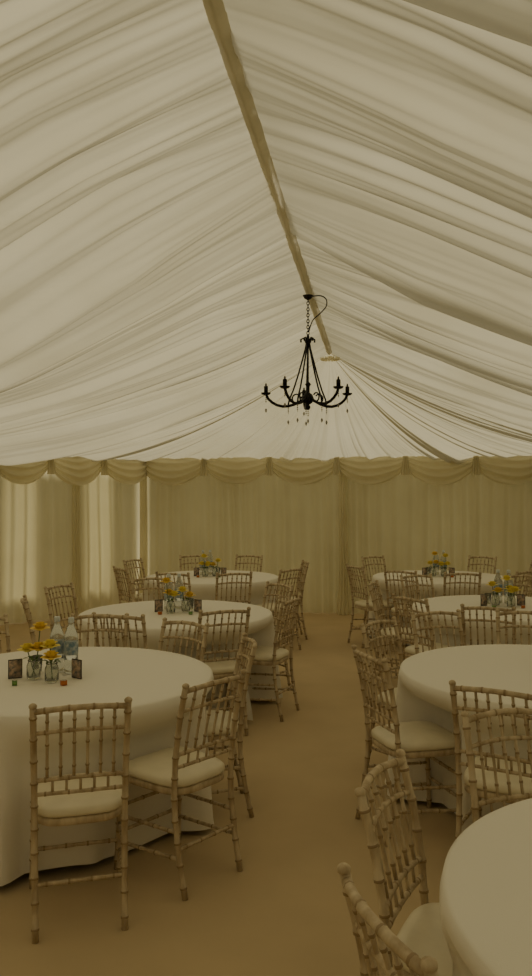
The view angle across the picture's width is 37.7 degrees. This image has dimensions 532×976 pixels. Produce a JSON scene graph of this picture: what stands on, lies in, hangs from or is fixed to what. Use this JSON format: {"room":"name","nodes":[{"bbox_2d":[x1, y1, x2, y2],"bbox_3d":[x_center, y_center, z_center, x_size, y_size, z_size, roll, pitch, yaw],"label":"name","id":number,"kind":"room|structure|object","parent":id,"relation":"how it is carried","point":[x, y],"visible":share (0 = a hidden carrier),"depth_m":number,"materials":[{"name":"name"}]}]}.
{"room":"event hall","nodes":[
{"label":"event hall","id":0,"kind":"room"},
{"bbox_2d":[0,456,146,624],"bbox_3d":[-2.762,0.684,10.991,2.468,2.270,0.621,0,-1,-40],"label":"wall","id":1,"kind":"structure","parent":0,"point":[64,521],"depth_m":10.83,"materials":[{"name":"fabric"}]},
{"bbox_2d":[0,612,455,975],"bbox_3d":[-0.036,1.779,3.777,9.800,0.050,16.300,0,-1,8],"label":"floor","id":2,"kind":"structure","parent":0,"point":[286,913],"depth_m":3.55,"materials":[{"name":"beige carpet"}]},
{"bbox_2d":[0,613,10,653],"bbox_3d":[-1.735,1.305,4.970,0.410,0.925,0.503,0,-1,-44],"label":"dining chair","id":3,"kind":"object","parent":2,"relation":"on","point":[5,618],"visible":0.13,"depth_m":5.22,"materials":[{"name":"brown wood"}]},
{"bbox_2d":[20,595,35,643],"bbox_3d":[-1.669,1.315,6.130,0.503,0.925,0.410,0,-1,-18],"label":"dining chair","id":4,"kind":"object","parent":2,"relation":"on","point":[24,601],"visible":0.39,"depth_m":5.91,"materials":[{"name":"brown wood"}]},
{"bbox_2d":[44,582,81,646],"bbox_3d":[-1.655,1.322,6.883,0.503,0.925,0.410,0,-1,24],"label":"dining chair","id":5,"kind":"object","parent":2,"relation":"on","point":[46,589],"visible":0.35,"depth_m":6.95,"materials":[{"name":"brown wood"}]},
{"bbox_2d":[29,697,131,943],"bbox_3d":[-0.777,1.290,3.241,0.410,0.925,0.503,0,-1,-16],"label":"dining chair","id":6,"kind":"object","parent":2,"relation":"on","point":[75,798],"visible":1,"depth_m":3.09,"materials":[{"name":"brown wood"}]},
{"bbox_2d":[71,613,128,646],"bbox_3d":[-1.116,1.306,5.051,0.410,0.925,0.503,0,-1,-2],"label":"dining chair","id":7,"kind":"object","parent":2,"relation":"on","point":[96,616],"visible":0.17,"depth_m":5.25,"materials":[{"name":"brown wood"}]},
{"bbox_2d":[0,647,213,885],"bbox_3d":[-1.103,1.383,4.224,1.655,0.751,1.599,0,-1,36],"label":"round dining table","id":8,"kind":"object","parent":2,"relation":"on","point":[154,680],"visible":0.68,"depth_m":3.69,"materials":[{"name":"white fabric"}]},
{"bbox_2d":[12,679,16,685],"bbox_3d":[-1.280,0.990,3.971,0.027,0.026,0.027,0,-1,-17],"label":"box","id":9,"kind":"object","parent":8,"relation":"on","point":[14,682],"visible":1,"depth_m":3.96,"materials":[{"name":"green"}]},
{"bbox_2d":[8,659,21,678],"bbox_3d":[-1.329,0.955,4.129,0.072,0.100,0.026,0,-1,-29],"label":"photo frame","id":10,"kind":"object","parent":8,"relation":"on","point":[14,665],"visible":1,"depth_m":4.12,"materials":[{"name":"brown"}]},
{"bbox_2d":[17,622,49,679],"bbox_3d":[-1.215,0.859,4.114,0.167,0.293,0.166,0,-1,-41],"label":"jar","id":11,"kind":"object","parent":8,"relation":"on","point":[33,668],"visible":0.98,"depth_m":4.09,"materials":[{"name":"clear glass"}]},
{"bbox_2d":[32,655,42,671],"bbox_3d":[-1.250,0.961,4.261,0.060,0.090,0.058,0,-1,0],"label":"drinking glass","id":12,"kind":"object","parent":8,"relation":"on","point":[34,656],"visible":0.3,"depth_m":4.25,"materials":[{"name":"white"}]},
{"bbox_2d":[40,639,60,682],"bbox_3d":[-1.116,0.898,4.041,0.126,0.213,0.170,0,-1,-4],"label":"jar","id":13,"kind":"object","parent":8,"relation":"on","point":[51,669],"visible":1,"depth_m":4.02,"materials":[{"name":"clear glass"}]},
{"bbox_2d":[50,616,63,671],"bbox_3d":[-1.150,0.857,4.293,0.078,0.299,0.078,0,-1,0],"label":"water bottle","id":14,"kind":"object","parent":8,"relation":"on","point":[57,634],"visible":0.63,"depth_m":4.27,"materials":[{"name":"clear glass"}]},
{"bbox_2d":[60,679,66,685],"bbox_3d":[-1.030,0.990,3.971,0.027,0.026,0.027,0,-1,44],"label":"box","id":15,"kind":"object","parent":8,"relation":"on","point":[62,682],"visible":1,"depth_m":3.96,"materials":[{"name":"orange"}]},
{"bbox_2d":[64,617,77,673],"bbox_3d":[-1.065,0.857,4.263,0.078,0.299,0.078,0,-1,0],"label":"water bottle","id":16,"kind":"object","parent":8,"relation":"on","point":[71,636],"visible":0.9,"depth_m":4.23,"materials":[{"name":"clear glass"}]},
{"bbox_2d":[72,658,81,678],"bbox_3d":[-0.995,0.955,4.129,0.072,0.100,0.026,0,-1,34],"label":"photo frame","id":17,"kind":"object","parent":8,"relation":"on","point":[76,663],"visible":1,"depth_m":4.12,"materials":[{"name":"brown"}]},
{"bbox_2d":[92,612,147,648],"bbox_3d":[-0.945,1.310,5.481,0.410,0.925,0.503,0,-1,15],"label":"dining chair","id":18,"kind":"object","parent":2,"relation":"on","point":[142,618],"visible":0.25,"depth_m":5.26,"materials":[{"name":"brown wood"}]},
{"bbox_2d":[113,566,131,603],"bbox_3d":[-1.436,1.339,8.764,0.503,0.925,0.410,0,-1,-34],"label":"dining chair","id":19,"kind":"object","parent":2,"relation":"on","point":[116,573],"visible":0.43,"depth_m":8.64,"materials":[{"name":"brown wood"}]},
{"bbox_2d":[123,558,145,602],"bbox_3d":[-1.477,1.347,9.678,0.503,0.925,0.410,0,-1,26],"label":"dining chair","id":20,"kind":"object","parent":2,"relation":"on","point":[140,559],"visible":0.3,"depth_m":9.74,"materials":[{"name":"brown wood"}]},
{"bbox_2d":[131,577,170,601],"bbox_3d":[-1.062,1.327,7.407,0.410,0.925,0.503,0,-1,-16],"label":"dining chair","id":21,"kind":"object","parent":2,"relation":"on","point":[133,580],"visible":0.2,"depth_m":7.59,"materials":[{"name":"brown wood"}]},
{"bbox_2d":[155,571,190,599],"bbox_3d":[-0.907,1.335,8.319,0.410,0.925,0.503,0,-1,18],"label":"dining chair","id":22,"kind":"object","parent":2,"relation":"on","point":[187,575],"visible":0.2,"depth_m":8.10,"materials":[{"name":"brown wood"}]},
{"bbox_2d":[77,600,282,720],"bbox_3d":[-0.710,1.403,6.460,1.687,0.751,1.653,0,-1,8],"label":"round dining table","id":23,"kind":"object","parent":2,"relation":"on","point":[261,623],"visible":0.44,"depth_m":6.04,"materials":[{"name":"white fabric"}]},
{"bbox_2d":[155,599,162,611],"bbox_3d":[-0.895,0.976,6.479,0.072,0.100,0.026,0,-1,-34],"label":"photo frame","id":24,"kind":"object","parent":23,"relation":"on","point":[158,603],"visible":0.9,"depth_m":6.47,"materials":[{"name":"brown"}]},
{"bbox_2d":[164,574,172,609],"bbox_3d":[-0.825,0.878,6.612,0.078,0.299,0.078,0,-1,0],"label":"water bottle","id":25,"kind":"object","parent":23,"relation":"on","point":[169,585],"visible":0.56,"depth_m":6.58,"materials":[{"name":"clear glass"}]},
{"bbox_2d":[160,577,179,613],"bbox_3d":[-0.790,0.879,6.395,0.167,0.293,0.166,0,-1,-17],"label":"jar","id":26,"kind":"object","parent":23,"relation":"on","point":[170,607],"visible":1,"depth_m":6.37,"materials":[{"name":"clear glass"}]},
{"bbox_2d":[174,573,183,608],"bbox_3d":[-0.740,0.878,6.642,0.078,0.299,0.078,0,-1,0],"label":"water bottle","id":27,"kind":"object","parent":23,"relation":"on","point":[178,600],"visible":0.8,"depth_m":6.61,"materials":[{"name":"clear glass"}]},
{"bbox_2d":[177,586,194,611],"bbox_3d":[-0.663,0.920,6.456,0.170,0.213,0.126,0,-1,-16],"label":"jar","id":28,"kind":"object","parent":23,"relation":"on","point":[185,605],"visible":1,"depth_m":6.44,"materials":[{"name":"clear glass"}]},
{"bbox_2d":[189,598,193,609],"bbox_3d":[-0.640,0.982,6.612,0.060,0.090,0.058,0,-1,0],"label":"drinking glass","id":29,"kind":"object","parent":23,"relation":"on","point":[191,600],"visible":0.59,"depth_m":6.59,"materials":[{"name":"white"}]},
{"bbox_2d":[194,599,201,611],"bbox_3d":[-0.561,0.976,6.479,0.072,0.100,0.026,0,-1,29],"label":"photo frame","id":30,"kind":"object","parent":23,"relation":"on","point":[197,603],"visible":0.83,"depth_m":6.47,"materials":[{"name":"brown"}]},
{"bbox_2d":[114,669,246,900],"bbox_3d":[-0.383,1.293,3.579,0.503,0.925,0.410,0,-1,41],"label":"dining chair","id":31,"kind":"object","parent":2,"relation":"on","point":[176,771],"visible":0.94,"depth_m":3.48,"materials":[{"name":"brown wood"}]},
{"bbox_2d":[158,617,209,661],"bbox_3d":[-0.641,1.304,4.798,0.410,0.925,0.503,0,-1,36],"label":"dining chair","id":32,"kind":"object","parent":2,"relation":"on","point":[165,622],"visible":0.19,"depth_m":4.97,"materials":[{"name":"brown wood"}]},
{"bbox_2d":[179,554,207,570],"bbox_3d":[-0.918,1.352,10.235,0.410,0.925,0.503,0,-1,-13],"label":"dining chair","id":33,"kind":"object","parent":2,"relation":"on","point":[180,556],"visible":0.19,"depth_m":10.43,"materials":[{"name":"brown wood"}]},
{"bbox_2d":[142,570,277,631],"bbox_3d":[-0.658,1.428,9.289,1.633,0.751,1.598,0,-1,8],"label":"round dining table","id":34,"kind":"object","parent":2,"relation":"on","point":[203,588],"visible":0.36,"depth_m":8.80,"materials":[{"name":"white fabric"}]},
{"bbox_2d":[194,567,198,575],"bbox_3d":[-0.835,1.002,9.329,0.072,0.100,0.026,0,-1,-34],"label":"photo frame","id":35,"kind":"object","parent":34,"relation":"on","point":[196,570],"visible":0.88,"depth_m":9.31,"materials":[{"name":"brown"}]},
{"bbox_2d":[200,550,205,574],"bbox_3d":[-0.765,0.903,9.462,0.078,0.299,0.078,0,-1,0],"label":"water bottle","id":36,"kind":"object","parent":34,"relation":"on","point":[201,558],"visible":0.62,"depth_m":9.43,"materials":[{"name":"clear glass"}]},
{"bbox_2d":[199,554,211,576],"bbox_3d":[-0.718,0.914,9.242,0.175,0.273,0.156,0,-1,-34],"label":"jar","id":37,"kind":"object","parent":34,"relation":"on","point":[207,563],"visible":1,"depth_m":9.21,"materials":[{"name":"clear glass"}]},
{"bbox_2d":[207,550,212,574],"bbox_3d":[-0.680,0.904,9.492,0.078,0.299,0.078,0,-1,0],"label":"water bottle","id":38,"kind":"object","parent":34,"relation":"on","point":[210,557],"visible":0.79,"depth_m":9.46,"materials":[{"name":"clear glass"}]},
{"bbox_2d":[210,558,221,575],"bbox_3d":[-0.603,0.945,9.318,0.170,0.213,0.126,0,-1,23],"label":"jar","id":39,"kind":"object","parent":34,"relation":"on","point":[215,569],"visible":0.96,"depth_m":9.29,"materials":[{"name":"clear glass"}]},
{"bbox_2d":[221,567,225,573],"bbox_3d":[-0.501,1.002,9.329,0.072,0.100,0.026,0,-1,29],"label":"photo frame","id":40,"kind":"object","parent":34,"relation":"on","point":[223,570],"visible":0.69,"depth_m":9.32,"materials":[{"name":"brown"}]},
{"bbox_2d":[196,607,250,735],"bbox_3d":[-0.374,1.312,5.694,0.410,0.925,0.503,0,-1,-23],"label":"dining chair","id":41,"kind":"object","parent":2,"relation":"on","point":[222,667],"visible":0.41,"depth_m":5.55,"materials":[{"name":"brown wood"}]},
{"bbox_2d":[206,632,257,817],"bbox_3d":[-0.305,1.299,4.304,0.503,0.925,0.410,0,-1,-10],"label":"dining chair","id":42,"kind":"object","parent":2,"relation":"on","point":[239,768],"visible":0.5,"depth_m":4.16,"materials":[{"name":"brown wood"}]},
{"bbox_2d":[215,571,252,603],"bbox_3d":[-0.387,1.335,8.320,0.410,0.925,0.503,0,-1,-16],"label":"dining chair","id":43,"kind":"object","parent":2,"relation":"on","point":[218,575],"visible":0.3,"depth_m":8.13,"materials":[{"name":"brown wood"}]},
{"bbox_2d":[235,554,262,571],"bbox_3d":[-0.296,1.352,10.239,0.410,0.925,0.503,0,-1,20],"label":"dining chair","id":44,"kind":"object","parent":2,"relation":"on","point":[237,556],"visible":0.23,"depth_m":10.44,"materials":[{"name":"brown wood"}]},
{"bbox_2d":[237,595,301,721],"bbox_3d":[0.004,1.316,6.163,0.503,0.925,0.410,0,-1,23],"label":"dining chair","id":45,"kind":"object","parent":2,"relation":"on","point":[273,656],"visible":0.73,"depth_m":6.04,"materials":[{"name":"brown wood"}]},
{"bbox_2d":[262,581,293,685],"bbox_3d":[-0.050,1.323,6.957,0.503,0.925,0.410,0,-1,-36],"label":"dining chair","id":46,"kind":"object","parent":2,"relation":"on","point":[290,587],"visible":0.34,"depth_m":7.04,"materials":[{"name":"brown wood"}]},
{"bbox_2d":[258,567,302,649],"bbox_3d":[0.117,1.338,8.679,0.503,0.925,0.410,0,-1,41],"label":"dining chair","id":47,"kind":"object","parent":2,"relation":"on","point":[298,577],"visible":0.45,"depth_m":8.57,"materials":[{"name":"brown wood"}]},
{"bbox_2d":[277,560,308,639],"bbox_3d":[0.264,1.345,9.421,0.503,0.925,0.410,0,-1,-7],"label":"dining chair","id":48,"kind":"object","parent":2,"relation":"on","point":[302,582],"visible":0.45,"depth_m":9.26,"materials":[{"name":"brown wood"}]},
{"bbox_2d":[345,564,396,647],"bbox_3d":[1.208,1.341,8.989,0.503,0.925,0.410,0,-1,-22],"label":"dining chair","id":49,"kind":"object","parent":2,"relation":"on","point":[367,605],"visible":0.64,"depth_m":8.90,"materials":[{"name":"brown wood"}]},
{"bbox_2d":[361,555,385,623],"bbox_3d":[1.524,1.351,10.093,0.410,0.925,0.503,0,-1,-33],"label":"dining chair","id":50,"kind":"object","parent":2,"relation":"on","point":[370,557],"visible":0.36,"depth_m":10.23,"materials":[{"name":"brown wood"}]},
{"bbox_2d":[360,616,402,760],"bbox_3d":[0.883,1.304,4.847,0.503,0.925,0.410,0,-1,42],"label":"dining chair","id":51,"kind":"object","parent":2,"relation":"on","point":[364,628],"visible":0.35,"depth_m":4.95,"materials":[{"name":"brown wood"}]},
{"bbox_2d":[337,862,438,975],"bbox_3d":[0.430,1.275,1.581,0.503,0.925,0.410,0,-1,-18],"label":"dining chair","id":52,"kind":"object","parent":2,"relation":"on","point":[365,923],"visible":1,"depth_m":1.53,"materials":[{"name":"brown wood"}]},
{"bbox_2d":[368,580,413,678],"bbox_3d":[1.190,1.324,7.095,0.503,0.925,0.410,0,-1,18],"label":"dining chair","id":53,"kind":"object","parent":2,"relation":"on","point":[378,614],"visible":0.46,"depth_m":7.08,"materials":[{"name":"brown wood"}]},
{"bbox_2d":[383,569,418,653],"bbox_3d":[1.559,1.337,8.521,0.410,0.925,0.503,0,-1,35],"label":"dining chair","id":54,"kind":"object","parent":2,"relation":"on","point":[385,571],"visible":0.38,"depth_m":8.42,"materials":[{"name":"brown wood"}]},
{"bbox_2d":[355,749,452,975],"bbox_3d":[0.532,1.280,2.186,0.503,0.925,0.410,0,-1,27],"label":"dining chair","id":55,"kind":"object","parent":2,"relation":"on","point":[422,932],"visible":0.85,"depth_m":2.24,"materials":[{"name":"brown wood"}]},
{"bbox_2d":[351,644,460,846],"bbox_3d":[0.731,1.297,4.050,0.503,0.925,0.410,0,-1,-18],"label":"dining chair","id":56,"kind":"object","parent":2,"relation":"on","point":[428,740],"visible":0.8,"depth_m":3.96,"materials":[{"name":"brown wood"}]},
{"bbox_2d":[400,573,434,659],"bbox_3d":[1.608,1.329,7.684,0.410,0.925,0.503,0,-1,-25],"label":"dining chair","id":57,"kind":"object","parent":2,"relation":"on","point":[430,574],"visible":0.24,"depth_m":7.85,"materials":[{"name":"brown wood"}]},
{"bbox_2d":[392,593,454,665],"bbox_3d":[1.313,1.317,6.285,0.503,0.925,0.410,0,-1,-34],"label":"dining chair","id":58,"kind":"object","parent":2,"relation":"on","point":[409,650],"visible":0.47,"depth_m":6.22,"materials":[{"name":"brown wood"}]},
{"bbox_2d":[368,570,503,645],"bbox_3d":[2.090,1.428,9.305,1.653,0.751,1.599,0,-1,-37],"label":"round dining table","id":59,"kind":"object","parent":2,"relation":"on","point":[438,581],"visible":0.29,"depth_m":8.85,"materials":[{"name":"white fabric"}]},
{"bbox_2d":[422,567,426,574],"bbox_3d":[1.891,1.002,9.329,0.072,0.100,0.026,0,-1,-29],"label":"photo frame","id":60,"kind":"object","parent":59,"relation":"on","point":[424,570],"visible":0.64,"depth_m":9.31,"materials":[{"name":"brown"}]},
{"bbox_2d":[427,551,438,575],"bbox_3d":[2.005,0.905,9.314,0.167,0.293,0.166,0,-1,-41],"label":"jar","id":61,"kind":"object","parent":59,"relation":"on","point":[433,569],"visible":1,"depth_m":9.29,"materials":[{"name":"clear glass"}]},
{"bbox_2d":[433,550,438,574],"bbox_3d":[2.070,0.904,9.492,0.078,0.299,0.078,0,-1,0],"label":"water bottle","id":62,"kind":"object","parent":59,"relation":"on","point":[436,556],"visible":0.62,"depth_m":9.46,"materials":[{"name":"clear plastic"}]},
{"bbox_2d":[440,550,446,571],"bbox_3d":[2.155,0.903,9.462,0.078,0.299,0.078,0,-1,0],"label":"water bottle","id":63,"kind":"object","parent":59,"relation":"on","point":[443,559],"visible":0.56,"depth_m":9.44,"materials":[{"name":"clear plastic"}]},
{"bbox_2d":[437,553,450,576],"bbox_3d":[2.108,0.914,9.243,0.175,0.273,0.156,0,-1,-18],"label":"jar","id":64,"kind":"object","parent":59,"relation":"on","point":[441,563],"visible":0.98,"depth_m":9.22,"materials":[{"name":"clear glass"}]},
{"bbox_2d":[449,567,454,575],"bbox_3d":[2.225,1.002,9.329,0.072,0.100,0.026,0,-1,34],"label":"photo frame","id":65,"kind":"object","parent":59,"relation":"on","point":[451,570],"visible":0.6,"depth_m":9.31,"materials":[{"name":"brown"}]},
{"bbox_2d":[410,609,464,653],"bbox_3d":[1.244,1.307,5.189,0.410,0.925,0.503,0,-1,-19],"label":"dining chair","id":66,"kind":"object","parent":2,"relation":"on","point":[457,613],"visible":0.23,"depth_m":5.39,"materials":[{"name":"brown wood"}]},
{"bbox_2d":[385,644,531,831],"bbox_3d":[1.573,1.383,4.298,1.670,0.751,1.598,0,-1,-18],"label":"round dining table","id":67,"kind":"object","parent":2,"relation":"on","point":[423,687],"visible":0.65,"depth_m":4.25,"materials":[{"name":"white fabric"}]},
{"bbox_2d":[443,572,481,595],"bbox_3d":[2.057,1.335,8.325,0.410,0.925,0.503,0,-1,3],"label":"dining chair","id":68,"kind":"object","parent":2,"relation":"on","point":[480,573],"visible":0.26,"depth_m":8.12,"materials":[{"name":"brown wood"}]},
{"bbox_2d":[412,595,531,645],"bbox_3d":[2.108,1.406,6.813,1.642,0.751,1.658,0,-1,8],"label":"round dining table","id":69,"kind":"object","parent":2,"relation":"on","point":[442,603],"visible":0.33,"depth_m":6.42,"materials":[{"name":"white fabric"}]},
{"bbox_2d":[480,594,486,605],"bbox_3d":[1.901,0.979,6.829,0.072,0.100,0.026,0,-1,-29],"label":"photo frame","id":70,"kind":"object","parent":69,"relation":"on","point":[483,596],"visible":0.98,"depth_m":6.82,"materials":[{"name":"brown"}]},
{"bbox_2d":[484,593,490,603],"bbox_3d":[1.980,0.986,6.961,0.060,0.090,0.058,0,-1,0],"label":"drinking glass","id":71,"kind":"object","parent":69,"relation":"on","point":[488,594],"visible":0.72,"depth_m":6.94,"materials":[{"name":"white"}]},
{"bbox_2d":[486,581,503,605],"bbox_3d":[1.999,0.923,6.810,0.126,0.213,0.170,0,-1,-17],"label":"jar","id":72,"kind":"object","parent":69,"relation":"on","point":[495,599],"visible":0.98,"depth_m":6.79,"materials":[{"name":"clear glass"}]},
{"bbox_2d":[493,569,502,602],"bbox_3d":[2.080,0.881,6.992,0.078,0.299,0.078,0,-1,0],"label":"water bottle","id":73,"kind":"object","parent":69,"relation":"on","point":[497,579],"visible":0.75,"depth_m":6.96,"materials":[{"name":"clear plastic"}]},
{"bbox_2d":[504,570,512,603],"bbox_3d":[2.165,0.881,6.962,0.078,0.299,0.078,0,-1,0],"label":"water bottle","id":74,"kind":"object","parent":69,"relation":"on","point":[510,582],"visible":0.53,"depth_m":6.94,"materials":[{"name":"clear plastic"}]},
{"bbox_2d":[500,575,519,606],"bbox_3d":[2.120,0.892,6.740,0.156,0.273,0.175,0,-1,-37],"label":"flower vase","id":75,"kind":"object","parent":69,"relation":"on","point":[511,601],"visible":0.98,"depth_m":6.72,"materials":[{"name":"clear glass"}]},
{"bbox_2d":[517,594,524,605],"bbox_3d":[2.235,0.979,6.829,0.072,0.100,0.027,0,-1,34],"label":"photo frame","id":76,"kind":"object","parent":69,"relation":"on","point":[520,597],"visible":0.86,"depth_m":6.82,"materials":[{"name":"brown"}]},
{"bbox_2d":[467,555,496,573],"bbox_3d":[2.717,1.351,10.079,0.410,0.925,0.503,0,-1,37],"label":"dining chair","id":77,"kind":"object","parent":2,"relation":"on","point":[469,556],"visible":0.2,"depth_m":10.25,"materials":[{"name":"brown wood"}]},
{"bbox_2d":[439,798,531,975],"bbox_3d":[1.254,1.361,1.784,1.650,0.751,1.724,0,-1,-17],"label":"round dining table","id":78,"kind":"object","parent":2,"relation":"on","point":[485,890],"visible":1,"depth_m":1.90,"materials":[{"name":"white fabric"}]},
{"bbox_2d":[460,604,515,645],"bbox_3d":[1.694,1.313,5.854,0.410,0.925,0.503,0,-1,23],"label":"dining chair","id":79,"kind":"object","parent":2,"relation":"on","point":[463,608],"visible":0.21,"depth_m":5.68,"materials":[{"name":"brown wood"}]},
{"bbox_2d":[449,680,531,839],"bbox_3d":[1.069,1.292,3.457,0.410,0.925,0.503,0,-1,30],"label":"dining chair","id":80,"kind":"object","parent":2,"relation":"on","point":[499,759],"visible":0.56,"depth_m":3.35,"materials":[{"name":"brown wood"}]},
{"bbox_2d":[461,707,531,822],"bbox_3d":[0.963,1.285,2.716,0.410,0.925,0.503,0,-1,-14],"label":"dining chair","id":81,"kind":"object","parent":2,"relation":"on","point":[466,719],"visible":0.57,"depth_m":2.88,"materials":[{"name":"brown wood"}]},
{"bbox_2d":[495,609,531,644],"bbox_3d":[1.749,1.307,5.205,0.410,0.925,0.503,0,-1,13],"label":"dining chair","id":82,"kind":"object","parent":2,"relation":"on","point":[498,613],"visible":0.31,"depth_m":5.42,"materials":[{"name":"brown wood"}]},
{"bbox_2d":[510,574,531,596],"bbox_3d":[2.531,1.329,7.670,0.410,0.925,0.503,0,-1,30],"label":"dining chair","id":83,"kind":"object","parent":2,"relation":"on","point":[512,576],"visible":0.13,"depth_m":7.88,"materials":[{"name":"brown wood"}]},
{"bbox_2d":[513,571,531,596],"bbox_3d":[2.672,1.337,8.501,0.410,0.925,0.503,0,-1,-35],"label":"dining chair","id":84,"kind":"object","parent":2,"relation":"on","point":[525,572],"visible":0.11,"depth_m":8.29,"materials":[{"name":"brown wood"}]},
{"bbox_2d":[526,560,531,596],"bbox_3d":[3.063,1.345,9.381,0.503,0.925,0.410,0,-1,-3],"label":"dining chair","id":85,"kind":"object","parent":2,"relation":"on","point":[531,560],"visible":0.09,"depth_m":9.56,"materials":[{"name":"brown wood"}]},
{"bbox_2d":[0,0,531,465],"bbox_3d":[-0.043,-1.039,3.765,9.027,1.432,15.429,0,-1,8],"label":"ceiling","id":86,"kind":"structure","parent":0,"point":[152,291],"depth_m":4.24,"materials":[{"name":"white fabric"}]},
{"bbox_2d":[202,0,331,354],"bbox_3d":[-0.179,-1.690,2.803,0.076,0.044,13.470,0,-1,8],"label":"beam","id":87,"kind":"structure","parent":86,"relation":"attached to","point":[216,13],"depth_m":3.63,"materials":[{"name":"fabric"}]},
{"bbox_2d":[261,294,351,424],"bbox_3d":[0.333,-1.072,6.543,0.770,1.078,0.777,0,-1,8],"label":"chandelier","id":88,"kind":"object","parent":86,"relation":"hanging from","point":[307,398],"visible":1,"depth_m":6.51,"materials":[{"name":"black metal"}]},
{"bbox_2d":[320,356,339,361],"bbox_3d":[0.788,-1.595,9.599,0.240,0.057,0.192,0,-1,8],"label":"rosette","id":89,"kind":"object","parent":86,"relation":"attached to","point":[328,358],"visible":1,"depth_m":9.56,"materials":[{"name":"beige fabric"}]},
{"bbox_2d":[144,455,531,614],"bbox_3d":[1.027,0.686,11.290,5.840,2.270,0.445,0,-1,8],"label":"wall","id":90,"kind":"structure","parent":0,"point":[334,513],"depth_m":11.26,"materials":[{"name":"fabric"}]}
]}

